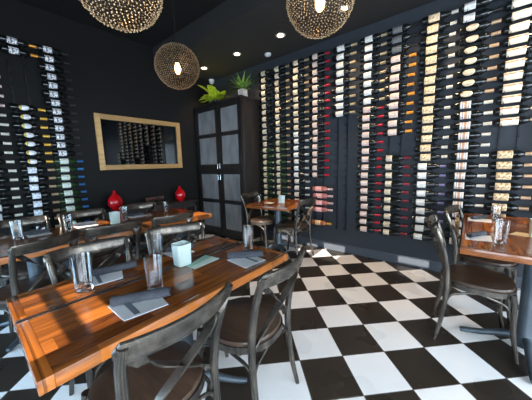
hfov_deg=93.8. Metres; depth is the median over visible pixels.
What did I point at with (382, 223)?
wine bottle
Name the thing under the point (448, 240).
wine bottle
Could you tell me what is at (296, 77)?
wine bottle
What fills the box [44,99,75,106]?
wine bottle
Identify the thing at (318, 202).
wine bottle
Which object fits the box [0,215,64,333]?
chair
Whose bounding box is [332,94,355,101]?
wine bottle
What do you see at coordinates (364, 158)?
wine bottle
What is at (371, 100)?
wine bottle
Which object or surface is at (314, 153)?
wine bottle
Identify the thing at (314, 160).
wine bottle
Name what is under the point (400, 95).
wine bottle
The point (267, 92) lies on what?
wine bottle
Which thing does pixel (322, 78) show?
wine bottle
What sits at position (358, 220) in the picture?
wine bottle
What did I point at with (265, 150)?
wine bottle
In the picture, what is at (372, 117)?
wine bottle
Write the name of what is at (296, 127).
wine bottle
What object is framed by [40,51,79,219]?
wine rack
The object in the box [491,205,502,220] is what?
water glass
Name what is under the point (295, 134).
wine bottle
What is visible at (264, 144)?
wine bottle
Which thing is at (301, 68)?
wine bottle
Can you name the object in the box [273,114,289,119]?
wine bottle
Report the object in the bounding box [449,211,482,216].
wine bottle
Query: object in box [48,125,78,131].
wine bottle
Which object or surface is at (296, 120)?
wine bottle
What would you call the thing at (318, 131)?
wine bottle
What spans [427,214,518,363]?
chair
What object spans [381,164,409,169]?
wine bottle
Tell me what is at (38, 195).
wine bottle
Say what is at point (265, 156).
wine bottle
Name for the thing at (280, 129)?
wine bottle
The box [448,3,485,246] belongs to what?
wine rack
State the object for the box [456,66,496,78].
wine bottle
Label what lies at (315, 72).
wine bottle
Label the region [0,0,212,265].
wall
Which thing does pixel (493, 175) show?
wine bottle
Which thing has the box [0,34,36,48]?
wine bottle
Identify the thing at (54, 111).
wine bottle
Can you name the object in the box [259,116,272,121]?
wine bottle
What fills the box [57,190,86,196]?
wine bottle
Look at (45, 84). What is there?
wine bottle
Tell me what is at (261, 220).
chair
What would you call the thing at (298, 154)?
wine bottle
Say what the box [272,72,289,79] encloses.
wine bottle
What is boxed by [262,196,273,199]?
wine bottle
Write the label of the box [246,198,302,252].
dining table
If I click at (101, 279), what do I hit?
menu card
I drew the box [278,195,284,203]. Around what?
candle holder
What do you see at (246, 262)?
menu card
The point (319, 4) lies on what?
pendant lamp
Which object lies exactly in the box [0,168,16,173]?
wine bottle
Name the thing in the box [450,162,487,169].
wine bottle
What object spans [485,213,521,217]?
wine bottle
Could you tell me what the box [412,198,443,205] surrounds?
wine bottle
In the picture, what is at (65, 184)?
wine bottle
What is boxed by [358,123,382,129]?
wine bottle
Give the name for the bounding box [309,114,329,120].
wine bottle
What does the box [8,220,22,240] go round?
water glass
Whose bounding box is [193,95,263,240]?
display cabinet
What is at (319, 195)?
wine bottle
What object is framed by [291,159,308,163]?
wine bottle
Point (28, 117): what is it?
wine bottle
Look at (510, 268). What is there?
chair
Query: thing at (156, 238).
water glass
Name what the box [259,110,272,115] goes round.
wine bottle
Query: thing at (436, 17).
wine bottle
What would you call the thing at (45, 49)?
wine bottle
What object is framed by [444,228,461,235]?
wine bottle
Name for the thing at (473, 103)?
wine bottle
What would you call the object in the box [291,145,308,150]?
wine bottle
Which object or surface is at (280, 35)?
recessed light
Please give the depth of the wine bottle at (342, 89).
3.35 m
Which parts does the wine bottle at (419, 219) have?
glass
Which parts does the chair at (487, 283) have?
rail, leg, leg, seat, leg, leg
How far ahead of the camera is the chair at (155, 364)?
0.94 m
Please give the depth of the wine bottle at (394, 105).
2.97 m
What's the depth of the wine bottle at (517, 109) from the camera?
2.37 m
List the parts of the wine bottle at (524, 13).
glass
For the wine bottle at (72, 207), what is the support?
attached to the wine rack at (42, 51)
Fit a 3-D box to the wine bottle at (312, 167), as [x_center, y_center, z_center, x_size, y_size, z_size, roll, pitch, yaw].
[0.801,-0.483,3.742,0.312,0.076,0.077,5,10,39]
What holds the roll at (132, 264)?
on the menu card at (101, 279)
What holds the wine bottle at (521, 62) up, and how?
attached to the wine rack at (518, 135)
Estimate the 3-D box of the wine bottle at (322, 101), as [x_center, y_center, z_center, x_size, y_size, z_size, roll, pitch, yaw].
[0.777,-1.418,3.605,0.312,0.076,0.077,5,11,39]
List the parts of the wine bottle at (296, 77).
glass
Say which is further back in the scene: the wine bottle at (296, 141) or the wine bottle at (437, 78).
the wine bottle at (296, 141)
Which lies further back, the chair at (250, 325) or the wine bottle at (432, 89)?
the wine bottle at (432, 89)
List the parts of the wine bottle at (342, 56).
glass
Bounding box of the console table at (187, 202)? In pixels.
[94,198,198,238]
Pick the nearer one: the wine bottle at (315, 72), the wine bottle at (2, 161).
the wine bottle at (2, 161)
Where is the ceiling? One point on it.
(186, 12)
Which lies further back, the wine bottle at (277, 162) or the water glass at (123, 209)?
the wine bottle at (277, 162)
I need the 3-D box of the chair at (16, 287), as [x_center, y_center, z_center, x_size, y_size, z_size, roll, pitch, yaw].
[-1.732,0.690,1.869,0.561,0.884,0.458,1,8,15]
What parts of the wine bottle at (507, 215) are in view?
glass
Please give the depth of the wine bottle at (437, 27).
2.65 m
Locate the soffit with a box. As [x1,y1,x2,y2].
[153,0,435,80]
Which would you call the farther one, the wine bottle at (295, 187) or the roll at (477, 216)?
the wine bottle at (295, 187)
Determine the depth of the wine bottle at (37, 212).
3.09 m
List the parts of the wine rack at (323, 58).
rod, rod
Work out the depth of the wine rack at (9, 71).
2.96 m
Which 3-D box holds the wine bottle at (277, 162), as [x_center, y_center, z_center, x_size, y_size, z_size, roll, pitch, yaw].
[0.276,-0.633,4.150,0.312,0.081,0.082,5,11,39]
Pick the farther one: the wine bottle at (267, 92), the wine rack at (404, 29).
the wine bottle at (267, 92)
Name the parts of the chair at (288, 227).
leg, seat, leg, rail, leg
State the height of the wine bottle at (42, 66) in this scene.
0.076 m
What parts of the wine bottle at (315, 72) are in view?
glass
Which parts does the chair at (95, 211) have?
leg, rail, seat, leg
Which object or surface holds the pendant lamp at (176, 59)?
hanging from the ceiling
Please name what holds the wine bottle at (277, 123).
attached to the wine rack at (284, 69)
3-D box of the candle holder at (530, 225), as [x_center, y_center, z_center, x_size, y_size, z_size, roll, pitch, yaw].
[1.983,0.205,1.810,0.094,0.131,0.094,5,11,39]
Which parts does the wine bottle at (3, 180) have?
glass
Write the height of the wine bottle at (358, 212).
0.076 m
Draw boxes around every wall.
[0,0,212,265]
[213,0,531,276]
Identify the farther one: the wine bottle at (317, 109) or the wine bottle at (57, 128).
the wine bottle at (317, 109)
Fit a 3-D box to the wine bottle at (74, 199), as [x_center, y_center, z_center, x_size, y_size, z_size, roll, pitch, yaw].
[-2.602,0.003,3.373,0.077,0.076,0.312,5,11,39]
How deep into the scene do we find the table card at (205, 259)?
1.52 m
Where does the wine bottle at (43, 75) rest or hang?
attached to the wine rack at (42, 51)
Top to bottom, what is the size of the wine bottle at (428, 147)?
0.081 m
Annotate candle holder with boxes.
[109,211,119,223]
[171,240,190,266]
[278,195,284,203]
[529,218,531,236]
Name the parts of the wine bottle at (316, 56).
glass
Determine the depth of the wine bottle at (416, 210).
2.92 m
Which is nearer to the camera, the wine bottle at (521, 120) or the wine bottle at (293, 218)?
the wine bottle at (521, 120)
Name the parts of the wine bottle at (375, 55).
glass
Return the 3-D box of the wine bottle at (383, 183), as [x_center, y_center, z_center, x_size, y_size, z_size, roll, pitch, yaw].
[1.618,-0.203,3.114,0.312,0.076,0.077,5,11,39]
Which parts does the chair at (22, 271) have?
leg, leg, seat, rail, leg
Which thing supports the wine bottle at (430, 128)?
attached to the wine rack at (442, 17)
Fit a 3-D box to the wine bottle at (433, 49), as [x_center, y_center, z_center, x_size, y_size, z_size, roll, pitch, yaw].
[1.847,-1.634,2.687,0.312,0.081,0.082,5,10,39]
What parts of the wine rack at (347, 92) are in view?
rod, rod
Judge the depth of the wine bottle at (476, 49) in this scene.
2.48 m
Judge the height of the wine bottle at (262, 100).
0.076 m
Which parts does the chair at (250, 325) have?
leg, seat, leg, rail, leg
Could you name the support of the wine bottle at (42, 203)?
attached to the wine rack at (9, 71)
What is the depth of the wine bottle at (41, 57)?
3.07 m
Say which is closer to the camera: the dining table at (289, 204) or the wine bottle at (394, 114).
the wine bottle at (394, 114)
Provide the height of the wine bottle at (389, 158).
0.076 m
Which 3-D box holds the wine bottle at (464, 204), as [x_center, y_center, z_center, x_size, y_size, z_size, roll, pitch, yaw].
[2.158,0.052,2.708,0.312,0.076,0.077,5,11,39]
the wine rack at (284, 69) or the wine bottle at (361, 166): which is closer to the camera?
the wine bottle at (361, 166)
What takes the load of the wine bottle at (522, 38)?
attached to the wine rack at (518, 135)
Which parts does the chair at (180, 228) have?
leg, rail, leg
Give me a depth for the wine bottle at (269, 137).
4.26 m
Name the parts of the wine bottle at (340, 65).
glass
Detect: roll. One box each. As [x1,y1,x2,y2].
[23,228,49,234]
[75,221,96,225]
[92,260,136,275]
[110,287,170,306]
[128,212,143,216]
[165,243,193,251]
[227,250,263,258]
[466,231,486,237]
[469,215,488,218]
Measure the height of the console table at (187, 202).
0.740 m
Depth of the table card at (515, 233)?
1.89 m
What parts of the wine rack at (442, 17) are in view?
rod, rod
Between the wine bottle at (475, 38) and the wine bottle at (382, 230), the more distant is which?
the wine bottle at (382, 230)
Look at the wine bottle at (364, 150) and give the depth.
3.23 m
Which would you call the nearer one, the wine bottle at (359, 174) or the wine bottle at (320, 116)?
the wine bottle at (359, 174)
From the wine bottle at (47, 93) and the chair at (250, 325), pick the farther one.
the wine bottle at (47, 93)
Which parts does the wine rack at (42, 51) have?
rod, rod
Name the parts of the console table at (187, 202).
leg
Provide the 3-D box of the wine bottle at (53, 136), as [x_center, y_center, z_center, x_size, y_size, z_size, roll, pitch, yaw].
[-2.624,-0.822,3.254,0.077,0.076,0.312,5,11,39]
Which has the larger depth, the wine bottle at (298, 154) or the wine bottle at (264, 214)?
the wine bottle at (264, 214)
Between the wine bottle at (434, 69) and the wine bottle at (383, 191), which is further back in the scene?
the wine bottle at (383, 191)
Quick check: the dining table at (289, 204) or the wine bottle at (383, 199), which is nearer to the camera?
the wine bottle at (383, 199)
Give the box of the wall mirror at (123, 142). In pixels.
[93,113,182,169]
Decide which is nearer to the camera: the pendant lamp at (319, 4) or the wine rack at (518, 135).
the pendant lamp at (319, 4)
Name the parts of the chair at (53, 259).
leg, rail, leg, leg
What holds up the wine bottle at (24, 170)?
attached to the wine rack at (9, 71)
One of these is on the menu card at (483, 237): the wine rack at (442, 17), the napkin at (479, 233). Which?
the napkin at (479, 233)
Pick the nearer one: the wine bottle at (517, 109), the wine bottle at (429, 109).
the wine bottle at (517, 109)
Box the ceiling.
[16,0,225,47]
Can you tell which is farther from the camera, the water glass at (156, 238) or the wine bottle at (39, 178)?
the wine bottle at (39, 178)
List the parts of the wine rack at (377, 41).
rod, rod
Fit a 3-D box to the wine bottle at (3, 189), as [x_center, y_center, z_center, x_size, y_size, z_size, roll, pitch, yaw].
[-3.029,-0.118,2.833,0.077,0.076,0.312,5,11,39]
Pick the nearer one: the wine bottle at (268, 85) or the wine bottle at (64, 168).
the wine bottle at (64, 168)
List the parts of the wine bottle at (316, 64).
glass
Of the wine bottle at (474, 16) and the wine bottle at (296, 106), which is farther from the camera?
the wine bottle at (296, 106)
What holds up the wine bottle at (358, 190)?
attached to the wine rack at (377, 41)
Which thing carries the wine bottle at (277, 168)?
attached to the wine rack at (284, 69)
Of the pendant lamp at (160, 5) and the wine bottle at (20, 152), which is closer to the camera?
the pendant lamp at (160, 5)
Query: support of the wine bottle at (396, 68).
attached to the wine rack at (404, 29)
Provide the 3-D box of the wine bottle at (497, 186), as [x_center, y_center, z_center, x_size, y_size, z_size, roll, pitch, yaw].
[2.417,-0.132,2.466,0.312,0.076,0.077,5,10,39]
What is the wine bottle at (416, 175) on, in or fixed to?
attached to the wine rack at (442, 17)
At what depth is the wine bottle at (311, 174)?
3.74 m
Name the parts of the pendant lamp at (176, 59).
cord, lamp shade, bulb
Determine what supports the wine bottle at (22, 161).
attached to the wine rack at (9, 71)
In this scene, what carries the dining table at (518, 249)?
on the floor
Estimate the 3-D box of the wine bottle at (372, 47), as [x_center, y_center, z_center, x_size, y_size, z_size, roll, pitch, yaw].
[1.331,-1.887,3.071,0.312,0.076,0.077,5,10,39]
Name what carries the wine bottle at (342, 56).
attached to the wine rack at (347, 92)
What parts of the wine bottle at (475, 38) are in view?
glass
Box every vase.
[108,190,122,209]
[175,186,184,200]
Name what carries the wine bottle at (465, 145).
attached to the wine rack at (485, 3)
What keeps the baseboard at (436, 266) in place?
attached to the wall at (403, 245)
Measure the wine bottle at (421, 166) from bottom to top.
0.081 m
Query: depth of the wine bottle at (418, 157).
2.84 m
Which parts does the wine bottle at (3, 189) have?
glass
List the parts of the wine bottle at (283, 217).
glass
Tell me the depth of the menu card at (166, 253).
1.68 m
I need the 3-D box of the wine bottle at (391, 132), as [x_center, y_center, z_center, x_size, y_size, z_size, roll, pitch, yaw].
[1.596,-0.827,3.028,0.312,0.076,0.077,5,10,39]
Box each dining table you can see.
[0,208,211,351]
[6,236,287,396]
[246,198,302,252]
[459,213,531,383]
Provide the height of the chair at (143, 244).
0.884 m
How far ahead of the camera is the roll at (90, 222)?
2.56 m
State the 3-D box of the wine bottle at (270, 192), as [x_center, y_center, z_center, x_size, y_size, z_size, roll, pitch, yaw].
[0.065,-0.134,4.408,0.312,0.076,0.077,5,10,39]
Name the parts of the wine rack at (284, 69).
rod, rod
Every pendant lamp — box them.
[79,0,162,32]
[154,0,199,89]
[286,0,353,38]
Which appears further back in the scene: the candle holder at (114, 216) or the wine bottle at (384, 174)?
the wine bottle at (384, 174)
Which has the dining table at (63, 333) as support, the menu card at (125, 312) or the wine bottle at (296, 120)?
the menu card at (125, 312)
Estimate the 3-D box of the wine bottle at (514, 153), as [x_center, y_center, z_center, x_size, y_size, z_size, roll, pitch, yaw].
[2.402,-0.444,2.424,0.312,0.076,0.077,5,11,39]
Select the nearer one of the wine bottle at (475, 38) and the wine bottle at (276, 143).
the wine bottle at (475, 38)
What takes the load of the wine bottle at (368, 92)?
attached to the wine rack at (377, 41)
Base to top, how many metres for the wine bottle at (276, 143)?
0.081 m
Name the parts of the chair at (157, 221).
seat, rail, leg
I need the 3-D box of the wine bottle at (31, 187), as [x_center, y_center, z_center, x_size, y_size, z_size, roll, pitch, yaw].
[-2.810,-0.162,3.096,0.077,0.076,0.312,5,11,39]
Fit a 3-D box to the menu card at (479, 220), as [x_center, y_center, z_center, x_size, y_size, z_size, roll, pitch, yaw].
[2.031,0.189,2.369,0.170,0.003,0.160,5,11,39]
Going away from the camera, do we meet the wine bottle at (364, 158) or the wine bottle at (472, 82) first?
the wine bottle at (472, 82)
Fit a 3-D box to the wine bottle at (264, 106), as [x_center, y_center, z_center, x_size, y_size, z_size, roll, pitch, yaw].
[0.025,-1.588,4.198,0.312,0.076,0.077,5,11,39]
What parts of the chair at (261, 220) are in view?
leg, rail, leg, seat, leg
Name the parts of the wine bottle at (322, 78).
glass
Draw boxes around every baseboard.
[0,232,194,285]
[267,230,521,288]
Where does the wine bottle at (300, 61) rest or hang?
attached to the wine rack at (303, 94)
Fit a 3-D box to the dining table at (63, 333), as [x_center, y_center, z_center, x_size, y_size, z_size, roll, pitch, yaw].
[-0.521,0.776,1.444,0.740,0.759,1.230,5,11,39]
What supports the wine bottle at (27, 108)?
attached to the wine rack at (9, 71)
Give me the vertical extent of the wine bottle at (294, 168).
0.076 m
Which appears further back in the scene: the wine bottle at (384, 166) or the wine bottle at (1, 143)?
the wine bottle at (384, 166)
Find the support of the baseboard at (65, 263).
attached to the wall at (111, 74)
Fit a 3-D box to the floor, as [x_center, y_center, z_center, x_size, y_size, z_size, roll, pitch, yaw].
[0.188,1.176,1.558,7.130,0.100,4.900,5,11,39]
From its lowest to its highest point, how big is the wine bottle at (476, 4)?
0.076 m
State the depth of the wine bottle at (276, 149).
4.11 m
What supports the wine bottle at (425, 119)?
attached to the wine rack at (442, 17)
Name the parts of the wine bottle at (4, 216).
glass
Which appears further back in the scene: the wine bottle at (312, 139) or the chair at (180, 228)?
the wine bottle at (312, 139)
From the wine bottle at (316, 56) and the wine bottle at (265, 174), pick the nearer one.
the wine bottle at (316, 56)
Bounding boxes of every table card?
[186,255,218,268]
[511,232,529,236]
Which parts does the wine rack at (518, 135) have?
rod, rod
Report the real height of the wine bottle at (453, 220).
0.076 m
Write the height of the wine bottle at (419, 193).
0.081 m
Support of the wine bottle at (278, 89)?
attached to the wine rack at (284, 69)
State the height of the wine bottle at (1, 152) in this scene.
0.076 m
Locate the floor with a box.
[0,232,531,399]
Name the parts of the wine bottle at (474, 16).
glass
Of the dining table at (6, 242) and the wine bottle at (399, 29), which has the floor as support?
the dining table at (6, 242)
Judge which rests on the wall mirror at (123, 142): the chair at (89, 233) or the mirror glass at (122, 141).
the mirror glass at (122, 141)
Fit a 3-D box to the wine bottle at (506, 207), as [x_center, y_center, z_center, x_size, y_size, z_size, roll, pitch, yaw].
[2.415,0.075,2.501,0.312,0.076,0.077,5,11,39]
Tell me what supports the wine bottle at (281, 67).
attached to the wine rack at (284, 69)
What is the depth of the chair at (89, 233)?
2.17 m
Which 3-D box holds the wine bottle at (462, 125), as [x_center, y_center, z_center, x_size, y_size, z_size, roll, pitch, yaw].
[2.140,-0.778,2.587,0.312,0.076,0.077,5,10,39]
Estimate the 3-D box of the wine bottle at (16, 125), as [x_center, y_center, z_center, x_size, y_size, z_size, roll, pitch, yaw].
[-2.829,-0.884,2.995,0.077,0.076,0.312,5,11,39]
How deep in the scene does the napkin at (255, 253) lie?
1.54 m
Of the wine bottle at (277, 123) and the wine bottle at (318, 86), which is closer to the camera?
the wine bottle at (318, 86)
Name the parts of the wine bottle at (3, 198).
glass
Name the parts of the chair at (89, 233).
leg, rail, seat, leg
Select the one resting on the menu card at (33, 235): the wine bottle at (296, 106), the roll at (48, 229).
the roll at (48, 229)
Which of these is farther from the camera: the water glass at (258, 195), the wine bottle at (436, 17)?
the water glass at (258, 195)
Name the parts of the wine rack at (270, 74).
rod, rod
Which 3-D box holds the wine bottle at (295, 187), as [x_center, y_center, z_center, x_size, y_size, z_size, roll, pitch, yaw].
[0.559,-0.194,3.990,0.312,0.076,0.077,5,11,39]
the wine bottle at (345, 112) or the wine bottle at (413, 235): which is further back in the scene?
the wine bottle at (345, 112)
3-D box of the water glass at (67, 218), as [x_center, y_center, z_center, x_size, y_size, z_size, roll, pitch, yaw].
[-1.881,0.219,2.363,0.076,0.158,0.076,5,11,39]
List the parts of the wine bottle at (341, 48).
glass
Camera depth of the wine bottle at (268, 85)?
4.15 m
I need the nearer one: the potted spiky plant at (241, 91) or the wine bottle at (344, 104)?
the wine bottle at (344, 104)
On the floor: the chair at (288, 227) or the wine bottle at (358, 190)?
the chair at (288, 227)
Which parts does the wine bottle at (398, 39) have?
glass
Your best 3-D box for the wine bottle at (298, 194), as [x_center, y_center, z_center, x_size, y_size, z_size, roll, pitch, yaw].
[0.560,-0.090,4.006,0.312,0.076,0.077,5,11,39]
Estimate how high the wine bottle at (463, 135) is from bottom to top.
0.076 m
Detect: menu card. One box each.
[26,232,50,237]
[74,224,97,228]
[93,271,122,286]
[108,298,167,320]
[163,250,194,257]
[228,257,264,267]
[465,233,491,241]
[468,217,491,222]
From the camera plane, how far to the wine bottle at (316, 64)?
3.52 m
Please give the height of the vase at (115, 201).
0.289 m
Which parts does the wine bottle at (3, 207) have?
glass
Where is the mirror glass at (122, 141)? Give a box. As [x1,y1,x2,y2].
[100,119,177,164]
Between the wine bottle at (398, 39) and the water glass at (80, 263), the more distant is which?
the wine bottle at (398, 39)
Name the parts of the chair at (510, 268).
leg, rail, leg, seat, leg, leg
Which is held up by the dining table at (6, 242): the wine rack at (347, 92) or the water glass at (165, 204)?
the water glass at (165, 204)
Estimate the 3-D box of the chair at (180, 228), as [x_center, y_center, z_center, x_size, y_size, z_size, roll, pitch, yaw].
[-0.596,0.663,1.839,0.458,0.884,0.561,-6,9,-28]
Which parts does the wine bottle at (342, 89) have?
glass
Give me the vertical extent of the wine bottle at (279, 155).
0.081 m
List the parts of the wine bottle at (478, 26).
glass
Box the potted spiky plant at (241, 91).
[230,71,254,95]
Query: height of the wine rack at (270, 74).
2.555 m
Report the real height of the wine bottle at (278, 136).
0.081 m
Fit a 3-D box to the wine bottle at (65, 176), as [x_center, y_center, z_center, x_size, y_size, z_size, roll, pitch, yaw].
[-2.615,-0.305,3.322,0.077,0.076,0.312,5,11,39]
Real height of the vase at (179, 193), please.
0.269 m
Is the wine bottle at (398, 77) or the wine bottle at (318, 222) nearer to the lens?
the wine bottle at (398, 77)
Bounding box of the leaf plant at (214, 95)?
[198,85,226,101]
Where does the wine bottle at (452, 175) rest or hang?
attached to the wine rack at (485, 3)
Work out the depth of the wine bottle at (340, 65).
3.31 m
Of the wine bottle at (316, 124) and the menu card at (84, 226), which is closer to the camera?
the menu card at (84, 226)
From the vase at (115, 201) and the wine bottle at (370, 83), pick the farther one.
the vase at (115, 201)
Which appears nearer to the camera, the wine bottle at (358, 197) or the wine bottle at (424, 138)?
the wine bottle at (424, 138)
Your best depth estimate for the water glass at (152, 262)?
1.15 m
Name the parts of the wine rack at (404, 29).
rod, rod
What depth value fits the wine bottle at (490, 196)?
2.47 m
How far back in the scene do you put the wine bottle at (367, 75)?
3.11 m
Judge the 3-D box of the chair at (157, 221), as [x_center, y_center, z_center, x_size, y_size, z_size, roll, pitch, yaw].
[-1.069,0.558,2.664,0.562,0.884,0.458,5,11,39]
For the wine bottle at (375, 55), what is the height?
0.076 m
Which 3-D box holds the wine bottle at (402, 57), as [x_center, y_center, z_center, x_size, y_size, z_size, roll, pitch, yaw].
[1.574,-1.658,2.907,0.312,0.076,0.077,5,11,39]
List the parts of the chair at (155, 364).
leg, leg, seat, rail, leg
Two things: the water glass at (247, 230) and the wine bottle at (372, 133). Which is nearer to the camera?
the water glass at (247, 230)
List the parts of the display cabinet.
glass pane, door, glass pane, glass pane, door, glass pane, cornice, glass pane, door, glass pane, glass pane, door, glass pane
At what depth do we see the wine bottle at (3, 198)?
2.86 m
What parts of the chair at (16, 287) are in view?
leg, seat, rail, leg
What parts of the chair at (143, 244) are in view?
rail, seat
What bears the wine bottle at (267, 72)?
attached to the wine rack at (270, 74)
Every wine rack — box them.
[4,41,48,226]
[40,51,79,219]
[260,74,273,214]
[274,69,287,220]
[292,64,304,222]
[312,56,324,226]
[334,48,348,230]
[359,39,378,234]
[383,29,406,238]
[414,17,443,242]
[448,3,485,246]
[491,6,531,213]
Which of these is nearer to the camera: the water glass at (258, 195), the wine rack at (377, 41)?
the wine rack at (377, 41)
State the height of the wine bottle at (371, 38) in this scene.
0.076 m
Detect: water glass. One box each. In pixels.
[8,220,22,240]
[62,214,72,231]
[68,252,92,293]
[119,206,127,221]
[143,254,162,289]
[150,232,162,255]
[162,201,167,212]
[242,225,252,250]
[257,194,260,202]
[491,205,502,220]
[494,218,510,244]
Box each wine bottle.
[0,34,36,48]
[0,44,37,57]
[0,141,11,145]
[0,150,12,154]
[0,159,14,164]
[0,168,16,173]
[0,177,17,183]
[0,186,18,192]
[0,195,20,201]
[0,204,22,210]
[0,213,22,219]
[9,103,45,111]
[11,113,46,120]
[12,122,47,129]
[14,131,49,138]
[16,140,50,147]
[17,149,51,155]
[18,158,52,164]
[20,167,54,173]
[22,175,55,181]
[22,184,55,190]
[25,192,58,199]
[26,200,59,207]
[27,208,59,216]
[29,224,59,230]
[36,44,68,56]
[37,53,69,64]
[38,62,70,73]
[40,72,71,81]
[41,81,73,90]
[42,90,73,98]
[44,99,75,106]
[46,108,76,115]
[47,116,77,123]
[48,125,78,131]
[49,133,79,139]
[50,142,80,147]
[52,150,81,155]
[53,158,82,163]
[54,166,83,172]
[55,174,83,180]
[56,182,84,188]
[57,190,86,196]
[59,197,87,203]
[60,205,88,211]
[72,220,89,224]
[258,70,271,76]
[259,76,271,83]
[259,83,271,89]
[259,90,271,96]
[259,97,272,102]
[259,103,272,109]
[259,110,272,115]
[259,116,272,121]
[260,123,272,127]
[260,129,272,134]
[260,135,272,140]
[260,142,272,146]
[261,148,272,152]
[261,154,273,158]
[261,160,273,164]
[261,166,273,170]
[261,172,273,176]
[261,178,273,182]
[262,184,273,188]
[262,190,274,194]
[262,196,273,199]
[263,213,274,216]
[272,64,288,72]
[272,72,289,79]
[272,79,288,86]
[272,86,289,93]
[272,93,289,99]
[273,100,289,106]
[273,107,289,113]
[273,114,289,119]
[273,120,289,126]
[273,127,289,132]
[273,134,289,138]
[273,140,289,145]
[273,147,289,151]
[274,153,290,157]
[274,160,290,164]
[274,166,290,170]
[274,172,290,176]
[274,178,290,182]
[274,185,290,189]
[275,191,290,194]
[281,215,291,219]
[290,58,308,66]
[290,66,308,74]
[290,73,308,81]
[290,81,308,88]
[290,88,308,95]
[290,96,308,102]
[290,110,308,116]
[291,103,308,109]
[291,117,308,123]
[291,124,308,130]
[291,131,308,136]
[291,138,308,143]
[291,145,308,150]
[291,152,308,157]
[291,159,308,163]
[291,166,308,170]
[291,172,308,176]
[292,179,309,183]
[292,185,309,189]
[292,192,309,196]
[292,210,308,215]
[292,217,306,221]
[309,51,330,60]
[309,59,329,68]
[309,67,329,76]
[309,75,329,83]
[309,83,329,91]
[309,91,329,98]
[309,99,329,106]
[309,107,329,113]
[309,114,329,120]
[309,122,329,127]
[309,129,329,134]
[309,136,329,142]
[309,144,329,149]
[309,151,329,156]
[309,158,328,163]
[309,165,328,169]
[309,172,328,176]
[312,186,332,190]
[312,219,331,225]
[313,193,332,197]
[313,206,332,211]
[315,200,332,204]
[332,51,356,61]
[332,60,355,69]
[332,77,355,86]
[332,85,355,93]
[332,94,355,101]
[332,102,355,109]
[332,110,354,117]
[333,42,356,53]
[333,68,355,77]
[355,218,379,224]
[356,180,380,185]
[356,188,380,193]
[356,195,380,201]
[356,210,379,216]
[356,225,379,231]
[357,140,382,145]
[357,156,381,161]
[357,164,380,169]
[357,172,381,177]
[357,203,379,209]
[358,114,383,121]
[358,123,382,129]
[358,131,382,137]
[358,148,382,153]
[359,70,385,79]
[359,79,384,88]
[359,88,383,96]
[359,97,384,105]
[359,106,383,113]
[360,32,386,44]
[360,42,386,53]
[360,51,386,62]
[360,61,385,71]
[379,228,406,235]
[380,197,407,203]
[380,205,407,211]
[380,213,407,219]
[380,220,406,227]
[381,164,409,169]
[381,181,409,186]
[381,189,408,194]
[382,155,410,161]
[382,172,409,177]
[383,120,411,127]
[383,129,411,135]
[384,82,413,91]
[384,101,413,109]
[384,110,412,118]
[385,72,414,82]
[385,92,414,100]
[386,53,415,64]
[386,62,415,73]
[387,22,418,36]
[387,32,417,45]
[387,42,416,55]
[409,232,432,240]
[411,215,442,222]
[411,224,430,231]
[412,181,444,187]
[412,190,444,196]
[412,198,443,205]
[412,207,442,214]
[413,163,445,169]
[413,172,445,178]
[414,144,447,151]
[414,154,447,160]
[415,135,448,142]
[416,106,449,114]
[416,125,449,133]
[417,115,450,123]
[418,74,452,85]
[418,85,452,95]
[418,95,451,104]
[419,64,454,75]
[420,31,455,46]
[420,42,454,56]
[420,53,454,66]
[421,20,456,36]
[422,9,458,25]
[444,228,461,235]
[445,237,460,244]
[446,200,482,208]
[446,219,461,226]
[447,191,483,198]
[448,172,485,178]
[448,182,484,188]
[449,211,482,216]
[450,152,488,159]
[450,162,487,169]
[451,142,489,149]
[452,131,490,139]
[453,100,492,109]
[453,110,492,119]
[453,121,491,129]
[454,89,493,99]
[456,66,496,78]
[456,77,496,88]
[458,42,498,57]
[458,54,498,67]
[459,18,501,35]
[459,30,500,46]
[461,6,502,24]
[462,0,494,12]
[485,203,528,211]
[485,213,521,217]
[487,193,530,200]
[488,182,531,190]
[489,172,531,179]
[490,161,531,168]
[491,150,531,158]
[495,105,531,115]
[495,116,531,126]
[496,93,531,104]
[497,81,531,93]
[498,69,531,81]
[500,56,531,70]
[501,44,531,58]
[503,19,531,35]
[503,32,531,46]
[505,0,531,11]
[505,7,531,22]
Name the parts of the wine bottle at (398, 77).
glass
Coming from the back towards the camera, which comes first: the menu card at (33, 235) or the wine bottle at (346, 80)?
the wine bottle at (346, 80)
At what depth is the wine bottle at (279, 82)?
3.96 m
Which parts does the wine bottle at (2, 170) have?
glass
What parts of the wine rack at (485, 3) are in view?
rod, rod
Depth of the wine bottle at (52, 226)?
3.12 m
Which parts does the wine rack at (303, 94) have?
rod, rod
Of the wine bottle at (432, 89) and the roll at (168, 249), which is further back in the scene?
the wine bottle at (432, 89)
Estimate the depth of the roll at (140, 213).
3.01 m
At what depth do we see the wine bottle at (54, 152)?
3.24 m
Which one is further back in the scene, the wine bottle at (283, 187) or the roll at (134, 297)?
the wine bottle at (283, 187)
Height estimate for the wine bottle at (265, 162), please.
0.076 m
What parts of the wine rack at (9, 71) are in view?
rod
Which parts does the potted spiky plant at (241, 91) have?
pot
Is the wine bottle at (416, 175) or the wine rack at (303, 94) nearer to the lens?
the wine bottle at (416, 175)
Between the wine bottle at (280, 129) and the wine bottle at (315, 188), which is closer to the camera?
the wine bottle at (315, 188)
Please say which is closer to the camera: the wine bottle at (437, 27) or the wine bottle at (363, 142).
the wine bottle at (437, 27)
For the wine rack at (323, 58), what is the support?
attached to the wall at (403, 245)
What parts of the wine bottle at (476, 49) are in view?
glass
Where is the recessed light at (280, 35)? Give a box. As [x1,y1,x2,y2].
[276,33,284,37]
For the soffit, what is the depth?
3.28 m
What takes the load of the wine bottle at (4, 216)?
attached to the wine rack
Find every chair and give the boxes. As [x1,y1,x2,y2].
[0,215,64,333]
[0,229,79,370]
[43,235,131,395]
[57,208,118,262]
[81,281,232,399]
[83,219,142,268]
[122,201,173,253]
[140,210,193,257]
[144,222,228,357]
[196,246,305,399]
[240,191,274,247]
[272,196,316,256]
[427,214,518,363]
[444,204,518,323]

